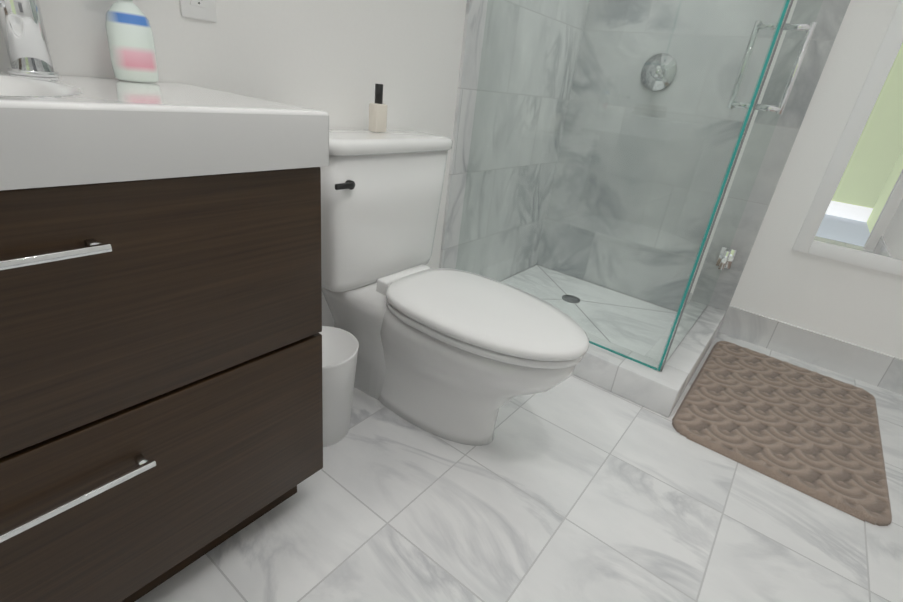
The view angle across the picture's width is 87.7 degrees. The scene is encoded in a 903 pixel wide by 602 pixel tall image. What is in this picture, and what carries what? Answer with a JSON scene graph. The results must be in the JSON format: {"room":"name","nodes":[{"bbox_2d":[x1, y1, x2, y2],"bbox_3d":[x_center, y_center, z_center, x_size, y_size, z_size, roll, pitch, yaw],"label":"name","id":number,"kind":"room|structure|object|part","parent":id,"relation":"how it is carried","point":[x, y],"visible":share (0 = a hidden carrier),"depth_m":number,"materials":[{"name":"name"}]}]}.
{"room":"bathroom","nodes":[
{"label":"bathroom","id":0,"kind":"room"},
{"bbox_2d":[0,0,466,326],"bbox_3d":[-0.360,-0.785,1.191,0.100,2.200,3.250,23,29,31],"label":"wall","id":1,"kind":"structure","parent":0,"point":[336,60],"depth_m":1.20,"materials":[{"name":"paint"}]},
{"bbox_2d":[179,0,216,21],"bbox_3d":[-0.515,-0.635,0.950,0.008,0.116,0.072,23,29,31],"label":"wall outlet","id":2,"kind":"object","parent":1,"relation":"attached to","point":[201,9],"visible":1,"depth_m":0.97,"materials":[{"name":"white plastic"}]},
{"bbox_2d":[439,0,588,280],"bbox_3d":[0.327,-1.054,1.946,0.012,2.200,0.918,23,29,31],"label":"wall","id":3,"kind":"structure","parent":1,"relation":"attached to","point":[476,30],"depth_m":2.02,"materials":[{"name":"tile"}]},
{"bbox_2d":[573,333,692,416],"bbox_3d":[0.387,0.154,1.858,0.988,0.110,0.150,23,29,31],"label":"shower curb","id":4,"kind":"structure","parent":1,"relation":"attached to","point":[659,392],"depth_m":1.64,"materials":[{"name":"stone"}]},
{"bbox_2d":[135,264,902,601],"bbox_3d":[-0.251,0.766,0.596,1.937,0.130,4.850,23,29,31],"label":"floor","id":5,"kind":"structure","parent":0,"point":[573,488],"depth_m":1.15,"materials":[{"name":"tile"}]},
{"bbox_2d":[0,0,328,601],"bbox_3d":[-0.721,0.059,0.629,0.484,1.073,1.022,23,29,31],"label":"bathroom vanity","id":6,"kind":"object","parent":5,"relation":"on","point":[161,410],"visible":0.94,"depth_m":0.67,"materials":[{"name":"brown wood"}]},
{"bbox_2d":[0,0,59,77],"bbox_3d":[-0.692,-0.446,0.686,0.073,0.204,0.157,23,29,31],"label":"faucet","id":7,"kind":"object","parent":6,"relation":"on","point":[21,21],"depth_m":0.73,"materials":[{"name":"silver metal"}]},
{"bbox_3d":[-0.503,-0.029,0.463,0.030,0.010,0.285,23,29,31],"label":"handle","id":8,"kind":"part","parent":6,"relation":"part of","materials":[{"name":"silver metal"}]},
{"bbox_3d":[-0.540,0.277,0.606,0.030,0.010,0.285,23,29,31],"label":"handle","id":9,"kind":"part","parent":6,"relation":"part of","materials":[{"name":"silver metal"}]},
{"bbox_2d":[106,0,158,82],"bbox_3d":[-0.579,-0.496,0.846,0.047,0.184,0.076,23,29,31],"label":"soap bottle","id":10,"kind":"object","parent":6,"relation":"on","point":[131,44],"visible":0.96,"depth_m":0.84,"materials":[{"name":"white plastic"}]},
{"bbox_3d":[-0.590,0.358,0.633,0.021,0.350,1.007,23,29,31],"label":"drawer","id":11,"kind":"part","parent":6,"relation":"part of","materials":[{"name":"brown wood"}]},
{"bbox_2d":[319,326,358,447],"bbox_3d":[-0.365,0.238,1.289,0.212,0.272,0.212,23,29,31],"label":"trash bin","id":12,"kind":"object","parent":5,"relation":"on","point":[340,347],"visible":0.48,"depth_m":1.26,"materials":[{"name":"white plastic"}]},
{"bbox_2d":[320,129,588,445],"bbox_3d":[-0.011,-0.013,1.319,0.826,0.779,0.486,23,29,31],"label":"toilet","id":13,"kind":"object","parent":5,"relation":"on","point":[458,356],"visible":0.94,"depth_m":1.27,"materials":[{"name":"ceramic"}]},
{"bbox_3d":[-0.262,-0.282,1.151,0.018,0.021,0.061,23,29,31],"label":"lever","id":14,"kind":"part","parent":13,"relation":"part of","materials":[{"name":"black plastic"}]},
{"bbox_2d":[368,84,386,131],"bbox_3d":[-0.206,-0.542,1.322,0.032,0.125,0.044,23,29,31],"label":"perfume bottle","id":15,"kind":"object","parent":13,"relation":"on","point":[378,115],"visible":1,"depth_m":1.31,"materials":[{"name":"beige glass"}]},
{"bbox_3d":[-0.233,-0.268,1.407,0.200,0.370,0.468,23,29,31],"label":"tank","id":16,"kind":"part","parent":13,"relation":"part of","materials":[{"name":"ceramic"}]},
{"bbox_3d":[0.036,0.204,1.360,0.613,0.362,0.344,23,29,31],"label":"bowl","id":17,"kind":"part","parent":13,"relation":"part of","materials":[{"name":"ceramic"}]},
{"bbox_3d":[0.090,0.045,1.258,0.554,0.020,0.354,23,29,31],"label":"seat","id":18,"kind":"part","parent":13,"relation":"part of","materials":[{"name":"ceramic"}]},
{"bbox_3d":[0.094,0.020,1.245,0.562,0.030,0.360,23,29,31],"label":"lid","id":19,"kind":"part","parent":13,"relation":"part of","materials":[{"name":"ceramic"}]},
{"bbox_2d":[562,295,579,302],"bbox_3d":[0.589,-0.010,2.318,0.090,0.004,0.090,23,29,31],"label":"shower drain","id":20,"kind":"object","parent":5,"relation":"on","point":[574,298],"depth_m":2.31,"materials":[{"name":"grey metal"}]},
{"bbox_2d":[500,265,676,341],"bbox_3d":[0.596,0.028,2.241,0.833,0.001,0.744,23,29,31],"label":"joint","id":21,"kind":"object","parent":5,"relation":"on","point":[589,301],"depth_m":2.38,"materials":[{"name":"grey tile"}]},
{"bbox_2d":[672,341,891,525],"bbox_3d":[1.177,0.384,1.674,0.573,0.021,0.845,23,29,31],"label":"bath mat","id":22,"kind":"object","parent":5,"relation":"on","point":[815,435],"visible":1,"depth_m":1.56,"materials":[{"name":"brown fabric"}]},
{"bbox_2d":[730,0,902,358],"bbox_3d":[1.322,-0.905,1.885,1.737,2.200,0.100,23,29,31],"label":"wall","id":23,"kind":"structure","parent":0,"point":[781,280],"depth_m":1.89,"materials":[{"name":"paint"}]},
{"bbox_2d":[648,306,725,374],"bbox_3d":[0.987,0.173,1.973,0.155,0.110,0.743,23,29,31],"label":"trim","id":24,"kind":"structure","parent":23,"relation":"attached to","point":[693,348],"depth_m":1.87,"materials":[{"name":"stone"}]},
{"bbox_2d":[456,0,822,371],"bbox_3d":[0.740,-0.875,1.735,0.970,1.923,0.824,23,29,31],"label":"glass","id":25,"kind":"object","parent":24,"relation":"on","point":[796,28],"visible":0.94,"depth_m":1.53,"materials":[{"name":"clear glass"}]},
{"bbox_3d":[1.066,-0.738,1.518,0.010,1.910,0.810,23,29,31],"label":"door","id":26,"kind":"part","parent":25,"relation":"part of","materials":[{"name":"clear glass"}]},
{"bbox_3d":[0.866,-0.635,1.282,0.140,0.220,0.016,23,29,31],"label":"handle","id":27,"kind":"part","parent":25,"relation":"part of","materials":[{"name":"silver metal"}]},
{"bbox_2d":[537,0,850,314],"bbox_3d":[0.999,-1.014,2.035,1.000,2.200,0.012,23,29,31],"label":"wall","id":28,"kind":"structure","parent":23,"relation":"attached to","point":[830,16],"depth_m":2.16,"materials":[{"name":"tile"}]},
{"bbox_2d":[641,53,676,90],"bbox_3d":[0.906,-1.009,2.071,0.150,0.150,0.048,23,29,31],"label":"shower valve","id":29,"kind":"object","parent":28,"relation":"attached to","point":[656,79],"depth_m":2.07,"materials":[{"name":"silver metal"}]},
{"bbox_2d":[719,305,902,394],"bbox_3d":[1.568,0.207,2.016,0.737,0.138,0.012,23,29,31],"label":"baseboard","id":30,"kind":"structure","parent":23,"relation":"attached to","point":[870,366],"depth_m":2.01,"materials":[{"name":"stone"}]},
{"bbox_2d":[792,0,902,275],"bbox_3d":[1.661,-0.759,1.573,0.417,1.361,0.026,23,29,31],"label":"framed mirror","id":31,"kind":"object","parent":23,"relation":"attached to","point":[854,216],"visible":1,"depth_m":1.77,"materials":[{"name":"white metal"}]}
]}

